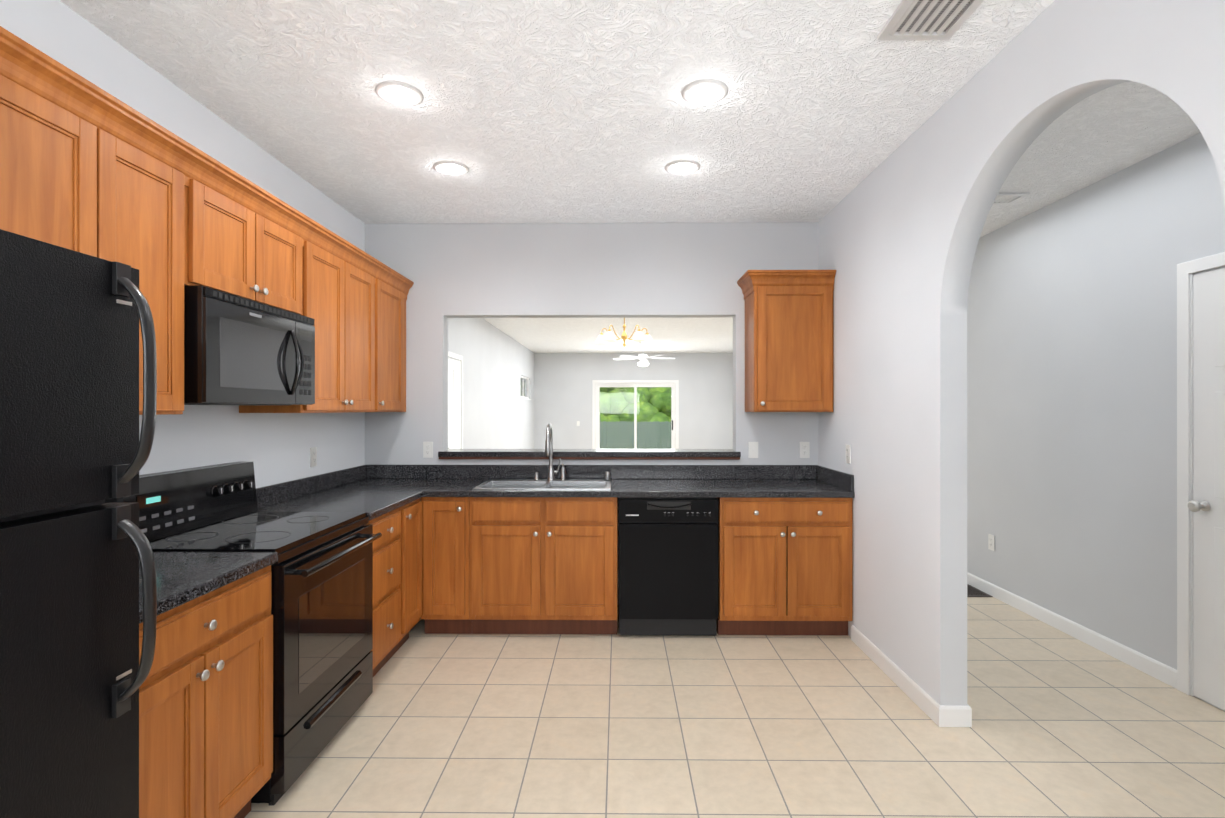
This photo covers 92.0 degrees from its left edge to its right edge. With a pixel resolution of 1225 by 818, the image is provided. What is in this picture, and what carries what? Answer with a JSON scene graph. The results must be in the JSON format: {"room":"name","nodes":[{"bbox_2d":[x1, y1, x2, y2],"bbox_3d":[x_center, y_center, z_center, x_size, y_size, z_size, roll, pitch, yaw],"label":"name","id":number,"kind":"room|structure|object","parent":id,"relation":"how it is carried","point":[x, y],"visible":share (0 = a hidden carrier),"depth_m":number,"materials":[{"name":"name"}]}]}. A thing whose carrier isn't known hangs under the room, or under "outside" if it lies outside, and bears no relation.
{"room":"kitchen","nodes":[
{"label":"kitchen","id":0,"kind":"room"},
{"bbox_2d":[0,0,364,487],"bbox_3d":[-1.896,0.033,1.166,0.120,2.770,6.270,0,0,1],"label":"wall","id":1,"kind":"structure","parent":0,"point":[274,448],"depth_m":2.70,"materials":[{"name":"grey paint"}]},
{"bbox_2d":[0,75,183,414],"bbox_3d":[-1.647,-0.409,1.724,0.363,0.855,0.744,0,0,1],"label":"upper cabinet","id":2,"kind":"object","parent":1,"relation":"attached to","point":[69,180],"visible":0.52,"depth_m":1.74,"materials":[{"name":"brown wood"}]},
{"bbox_2d":[184,179,301,314],"bbox_3d":[-1.644,-0.639,2.483,0.352,0.393,0.770,0,0,1],"label":"upper cabinet","id":3,"kind":"object","parent":1,"relation":"attached to","point":[232,247],"visible":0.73,"depth_m":2.38,"materials":[{"name":"brown wood"}]},
{"bbox_2d":[184,285,314,404],"bbox_3d":[-1.605,-0.228,2.482,0.428,0.422,0.760,0,0,1],"label":"microwave","id":4,"kind":"object","parent":3,"relation":"attached to","point":[238,350],"visible":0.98,"depth_m":2.31,"materials":[{"name":"black"}]},
{"bbox_2d":[239,241,374,412],"bbox_3d":[-1.636,-0.408,3.292,0.352,0.855,0.844,0,0,1],"label":"upper cabinet","id":5,"kind":"object","parent":1,"relation":"attached to","point":[338,300],"visible":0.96,"depth_m":3.22,"materials":[{"name":"brown wood"}]},
{"bbox_2d":[0,26,413,299],"bbox_3d":[-1.491,-0.858,2.443,0.054,0.130,3.702,0,0,1],"label":"crown molding","id":6,"kind":"structure","parent":5,"relation":"attached to","point":[28,66],"depth_m":1.94,"materials":[{"name":"brown wood"}]},
{"bbox_2d":[310,447,316,466],"bbox_3d":[-1.805,0.290,3.574,0.009,0.116,0.070,0,0,1],"label":"outlet","id":7,"kind":"object","parent":1,"relation":"attached to","point":[313,456],"visible":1,"depth_m":3.56,"materials":[{"name":"white plastic"}]},
{"bbox_2d":[373,279,405,411],"bbox_3d":[-1.628,-0.407,4.005,0.352,0.855,0.580,0,0,1],"label":"upper cabinet","id":8,"kind":"object","parent":1,"relation":"attached to","point":[390,348],"visible":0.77,"depth_m":3.95,"materials":[{"name":"brown wood"}]},
{"bbox_2d":[448,318,533,448],"bbox_3d":[-1.980,0.039,9.347,0.120,2.770,9.850,0,0,1],"label":"wall","id":9,"kind":"structure","parent":0,"point":[498,412],"depth_m":9.45,"materials":[{"name":"grey paint"}]},
{"bbox_2d":[448,351,462,448],"bbox_3d":[-1.904,0.371,7.121,0.077,2.102,0.944,0,0,1],"label":"room door","id":10,"kind":"structure","parent":9,"relation":"in","point":[455,404],"depth_m":7.26,"materials":[{"name":"white paint"}]},
{"bbox_2d":[520,376,530,399],"bbox_3d":[-1.920,-0.453,12.802,0.108,0.499,1.340,0,0,1],"label":"window","id":11,"kind":"structure","parent":9,"relation":"in","point":[525,388],"depth_m":13.03,"materials":[{"name":"white paint"}]},
{"bbox_2d":[365,222,818,604],"bbox_3d":[-0.243,0.035,4.344,3.700,2.770,0.120,0,0,1],"label":"wall","id":12,"kind":"structure","parent":0,"point":[574,270],"depth_m":4.29,"materials":[{"name":"grey paint"}]},
{"bbox_2d":[423,442,432,457],"bbox_3d":[-1.339,0.295,4.289,0.070,0.116,0.009,0,0,1],"label":"outlet","id":13,"kind":"object","parent":12,"relation":"attached to","point":[427,449],"visible":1,"depth_m":4.29,"materials":[{"name":"white plastic"}]},
{"bbox_2d":[438,449,740,459],"bbox_3d":[-0.168,0.336,4.408,2.181,0.057,0.310,0,0,1],"label":"ledge shelf","id":14,"kind":"object","parent":12,"relation":"on","point":[654,454],"visible":0.98,"depth_m":4.26,"materials":[{"name":"black stone"}]},
{"bbox_2d":[748,442,757,457],"bbox_3d":[1.017,0.295,4.261,0.070,0.116,0.016,0,0,1],"label":"light switch","id":15,"kind":"object","parent":12,"relation":"attached to","point":[752,449],"visible":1,"depth_m":4.26,"materials":[{"name":"white plastic"}]},
{"bbox_2d":[745,286,832,411],"bbox_3d":[1.217,-0.407,4.091,0.530,0.855,0.352,0,0,1],"label":"upper cabinet","id":16,"kind":"object","parent":12,"relation":"attached to","point":[788,348],"visible":0.94,"depth_m":3.95,"materials":[{"name":"brown wood"}]},
{"bbox_2d":[737,270,835,298],"bbox_3d":[1.190,-0.857,4.088,0.584,0.130,0.356,0,0,1],"label":"crown molding","id":17,"kind":"structure","parent":16,"relation":"attached to","point":[749,282],"depth_m":3.94,"materials":[{"name":"brown wood"}]},
{"bbox_2d":[800,442,809,457],"bbox_3d":[1.386,0.295,4.261,0.070,0.116,0.009,0,0,1],"label":"outlet","id":18,"kind":"object","parent":12,"relation":"attached to","point":[804,449],"visible":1,"depth_m":4.26,"materials":[{"name":"white plastic"}]},
{"bbox_2d":[60,0,1200,352],"bbox_3d":[0.476,-1.398,6.127,5.100,0.100,16.240,0,0,1],"label":"ceiling","id":19,"kind":"structure","parent":0,"point":[554,112],"depth_m":2.63,"materials":[{"name":"white paint"}]},
{"bbox_2d":[375,81,423,105],"bbox_3d":[-0.912,-1.345,2.531,0.196,0.010,0.196,0,0,1],"label":"recessed light","id":20,"kind":"object","parent":19,"relation":"in","point":[398,93],"visible":1,"depth_m":2.52,"materials":[{"name":"white glass"}]},
{"bbox_2d":[433,161,468,175],"bbox_3d":[-0.903,-1.345,3.312,0.196,0.010,0.196,0,0,1],"label":"recessed light","id":21,"kind":"object","parent":19,"relation":"in","point":[452,168],"visible":0.98,"depth_m":3.31,"materials":[{"name":"white glass"}]},
{"bbox_2d":[595,318,653,346],"bbox_3d":[0.152,-1.069,7.559,0.751,0.554,0.727,0,0,1],"label":"brass chandelier","id":22,"kind":"object","parent":19,"relation":"hanging from","point":[609,336],"visible":0.98,"depth_m":7.51,"materials":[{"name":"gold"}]},
{"bbox_2d":[613,342,674,366],"bbox_3d":[0.636,-1.100,11.960,1.266,0.486,1.253,0,0,1],"label":"ceiling fan","id":23,"kind":"object","parent":19,"relation":"hanging from","point":[643,358],"visible":0.9,"depth_m":11.86,"materials":[{"name":"white metal"}]},
{"bbox_2d":[665,160,699,174],"bbox_3d":[0.391,-1.345,3.298,0.196,0.010,0.196,0,0,1],"label":"recessed light","id":24,"kind":"object","parent":19,"relation":"in","point":[681,167],"visible":1,"depth_m":3.29,"materials":[{"name":"white glass"}]},
{"bbox_2d":[682,79,727,104],"bbox_3d":[0.393,-1.345,2.518,0.196,0.010,0.196,0,0,1],"label":"recessed light","id":25,"kind":"object","parent":19,"relation":"in","point":[704,91],"visible":1,"depth_m":2.51,"materials":[{"name":"white glass"}]},
{"bbox_2d":[877,0,983,40],"bbox_3d":[1.087,-1.344,1.960,0.260,0.012,0.370,0,0,1],"label":"ceiling vent","id":26,"kind":"object","parent":19,"relation":"in","point":[927,19],"visible":1,"depth_m":2.04,"materials":[{"name":"white metal"}]},
{"bbox_2d":[992,193,1029,204],"bbox_3d":[2.466,-1.343,3.776,0.270,0.012,0.180,0,0,1],"label":"ceiling vent","id":27,"kind":"object","parent":19,"relation":"in","point":[1005,198],"visible":0.46,"depth_m":3.75,"materials":[{"name":"white metal"}]},
{"bbox_2d":[534,353,732,448],"bbox_3d":[0.561,0.042,14.186,5.100,2.770,0.120,0,0,1],"label":"wall","id":28,"kind":"structure","parent":0,"point":[562,394],"depth_m":14.13,"materials":[{"name":"grey paint"}]},
{"bbox_2d":[592,380,678,448],"bbox_3d":[0.550,0.367,14.168,2.060,2.120,0.116,0,0,1],"label":"sliding glass door","id":29,"kind":"structure","parent":28,"relation":"attached to","point":[635,414],"depth_m":14.16,"materials":[{"name":"white paint"}]},
{"bbox_2d":[245,597,1224,817],"bbox_3d":[0.476,1.472,6.125,5.100,0.100,16.240,0,0,1],"label":"floor","id":30,"kind":"structure","parent":0,"point":[1064,725],"depth_m":2.56,"materials":[{"name":"beige tile"}]},
{"bbox_2d":[0,229,156,817],"bbox_3d":[-1.418,0.543,0.968,0.831,1.750,0.755,0,0,1],"label":"refrigerator","id":31,"kind":"object","parent":30,"relation":"on","point":[75,548],"visible":1,"depth_m":1.18,"materials":[{"name":"black metal"}]},
{"bbox_2d":[139,565,272,817],"bbox_3d":[-1.494,0.981,1.730,0.666,0.876,0.725,0,0,1],"label":"base cabinet","id":32,"kind":"object","parent":30,"relation":"on","point":[206,719],"visible":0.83,"depth_m":1.75,"materials":[{"name":"brown wood"}]},
{"bbox_2d":[139,552,277,623],"bbox_3d":[-1.507,0.471,1.731,0.643,0.140,0.725,0,0,1],"label":"countertop","id":33,"kind":"structure","parent":32,"relation":"on","point":[182,578],"depth_m":1.84,"materials":[{"name":"black stone"}]},
{"bbox_2d":[105,462,381,805],"bbox_3d":[-1.459,0.837,2.481,0.718,1.165,0.764,0,0,1],"label":"range","id":34,"kind":"object","parent":30,"relation":"on","point":[322,590],"visible":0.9,"depth_m":2.36,"materials":[{"name":"black metal"}]},
{"bbox_2d":[368,508,400,676],"bbox_3d":[-1.480,0.982,3.092,0.666,0.876,0.444,0,0,1],"label":"base cabinet","id":35,"kind":"object","parent":30,"relation":"on","point":[386,590],"visible":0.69,"depth_m":3.08,"materials":[{"name":"brown wood"}]},
{"bbox_2d":[256,473,423,520],"bbox_3d":[-1.488,0.472,3.243,0.648,0.139,0.750,0,0,1],"label":"countertop","id":36,"kind":"structure","parent":35,"relation":"on","point":[374,491],"depth_m":3.40,"materials":[{"name":"black stone"}]},
{"bbox_2d":[387,498,421,661],"bbox_3d":[-1.476,0.982,3.490,0.666,0.876,0.348,0,0,1],"label":"base cabinet","id":37,"kind":"object","parent":30,"relation":"on","point":[410,584],"visible":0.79,"depth_m":3.46,"materials":[{"name":"brown wood"}]},
{"bbox_2d":[421,497,471,633],"bbox_3d":[-1.035,0.982,3.950,0.299,0.876,0.675,0,0,1],"label":"base cabinet","id":38,"kind":"object","parent":30,"relation":"on","point":[445,565],"visible":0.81,"depth_m":3.65,"materials":[{"name":"brown wood"}]},
{"bbox_2d":[347,465,439,468],"bbox_3d":[-1.483,0.473,3.963,0.643,0.139,0.450,0,0,1],"label":"backsplash","id":39,"kind":"structure","parent":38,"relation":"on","point":[362,466],"depth_m":4.27,"materials":[{"name":"black stone"}]},
{"bbox_2d":[469,497,617,634],"bbox_3d":[-0.425,0.982,3.943,0.917,0.876,0.675,0,0,1],"label":"base cabinet","id":40,"kind":"object","parent":30,"relation":"on","point":[543,565],"visible":0.92,"depth_m":3.64,"materials":[{"name":"brown wood"}]},
{"bbox_2d":[329,465,853,497],"bbox_3d":[-0.162,0.473,3.942,3.286,0.139,0.676,0,0,1],"label":"countertop","id":41,"kind":"structure","parent":40,"relation":"on","point":[655,481],"depth_m":4.12,"materials":[{"name":"black stone"}]},
{"bbox_2d":[472,479,610,489],"bbox_3d":[-0.442,0.628,3.945,0.864,0.259,0.506,0,0,1],"label":"double-bowl sink","id":42,"kind":"object","parent":41,"relation":"in","point":[546,484],"visible":0.27,"depth_m":4.09,"materials":[{"name":"silver metal"}]},
{"bbox_2d":[534,472,539,479],"bbox_3d":[-0.532,0.471,4.148,0.042,0.052,0.042,0,0,1],"label":"cover","id":43,"kind":"object","parent":42,"relation":"on","point":[536,476],"visible":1,"depth_m":4.14,"materials":[{"name":"silver metal"}]},
{"bbox_2d":[560,464,565,479],"bbox_3d":[-0.347,0.440,4.135,0.043,0.114,0.068,0,0,1],"label":"soap dispenser","id":44,"kind":"object","parent":42,"relation":"on","point":[563,473],"visible":1,"depth_m":4.13,"materials":[{"name":"silver metal"}]},
{"bbox_2d":[605,471,610,479],"bbox_3d":[-0.035,0.468,4.148,0.042,0.058,0.042,0,0,1],"label":"air gap","id":45,"kind":"object","parent":42,"relation":"on","point":[607,475],"visible":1,"depth_m":4.13,"materials":[{"name":"silver metal"}]},
{"bbox_2d":[545,423,560,479],"bbox_3d":[-0.413,0.298,4.062,0.100,0.399,0.230,0,0,1],"label":"pull-down faucet","id":46,"kind":"object","parent":41,"relation":"on","point":[549,448],"visible":1,"depth_m":4.13,"materials":[{"name":"silver metal"}]},
{"bbox_2d":[619,497,717,635],"bbox_3d":[0.349,0.986,3.916,0.608,0.868,0.602,0,0,1],"label":"dishwasher","id":47,"kind":"object","parent":30,"relation":"on","point":[668,566],"visible":1,"depth_m":3.63,"materials":[{"name":"black plastic"}]},
{"bbox_2d":[716,498,852,634],"bbox_3d":[1.073,0.982,3.928,0.815,0.876,0.675,0,0,1],"label":"base cabinet","id":48,"kind":"object","parent":30,"relation":"on","point":[785,566],"visible":0.88,"depth_m":3.63,"materials":[{"name":"brown wood"}]},
{"bbox_2d":[967,584,992,596],"bbox_3d":[2.768,1.417,4.651,0.205,0.006,0.380,0,0,1],"label":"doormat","id":49,"kind":"object","parent":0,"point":[972,591],"visible":0.35,"depth_m":4.54,"materials":[{"name":"brown fabric"}]},
{"bbox_2d":[818,0,1224,705],"bbox_3d":[1.514,0.033,1.130,0.120,2.770,6.270,0,0,1],"label":"wall","id":50,"kind":"structure","parent":0,"point":[900,228],"depth_m":2.69,"materials":[{"name":"grey paint"}]},
{"bbox_2d":[846,444,850,463],"bbox_3d":[1.475,0.282,3.705,0.009,0.116,0.070,0,0,1],"label":"outlet","id":51,"kind":"object","parent":50,"relation":"attached to","point":[848,453],"visible":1,"depth_m":3.69,"materials":[{"name":"white plastic"}]},
{"bbox_2d":[851,625,971,726],"bbox_3d":[1.515,1.372,1.249,0.146,0.092,6.270,0,0,1],"label":"baseboard","id":52,"kind":"structure","parent":50,"relation":"attached to","point":[933,709],"depth_m":2.85,"materials":[{"name":"white paint"}]},
{"bbox_2d":[967,133,1224,711],"bbox_3d":[2.966,0.037,6.100,0.120,2.770,16.240,0,0,1],"label":"wall","id":53,"kind":"structure","parent":0,"point":[1072,405],"depth_m":3.56,"materials":[{"name":"grey paint"}]},
{"bbox_2d":[988,534,994,550],"bbox_3d":[2.884,1.016,4.500,0.009,0.116,0.070,0,0,1],"label":"outlet","id":54,"kind":"object","parent":53,"relation":"attached to","point":[991,542],"visible":1,"depth_m":4.49,"materials":[{"name":"white plastic"}]},
{"bbox_2d":[967,572,1176,688],"bbox_3d":[2.900,1.376,6.100,0.013,0.092,16.000,0,0,1],"label":"baseboard","id":55,"kind":"structure","parent":53,"relation":"attached to","point":[1160,671],"depth_m":3.59,"materials":[{"name":"white paint"}]},
{"bbox_2d":[1177,252,1224,709],"bbox_3d":[2.829,0.343,2.489,0.077,2.152,1.004,0,0,1],"label":"bedroom door","id":56,"kind":"structure","parent":53,"relation":"in","point":[1201,486],"depth_m":2.87,"materials":[{"name":"white paint"}]}
]}

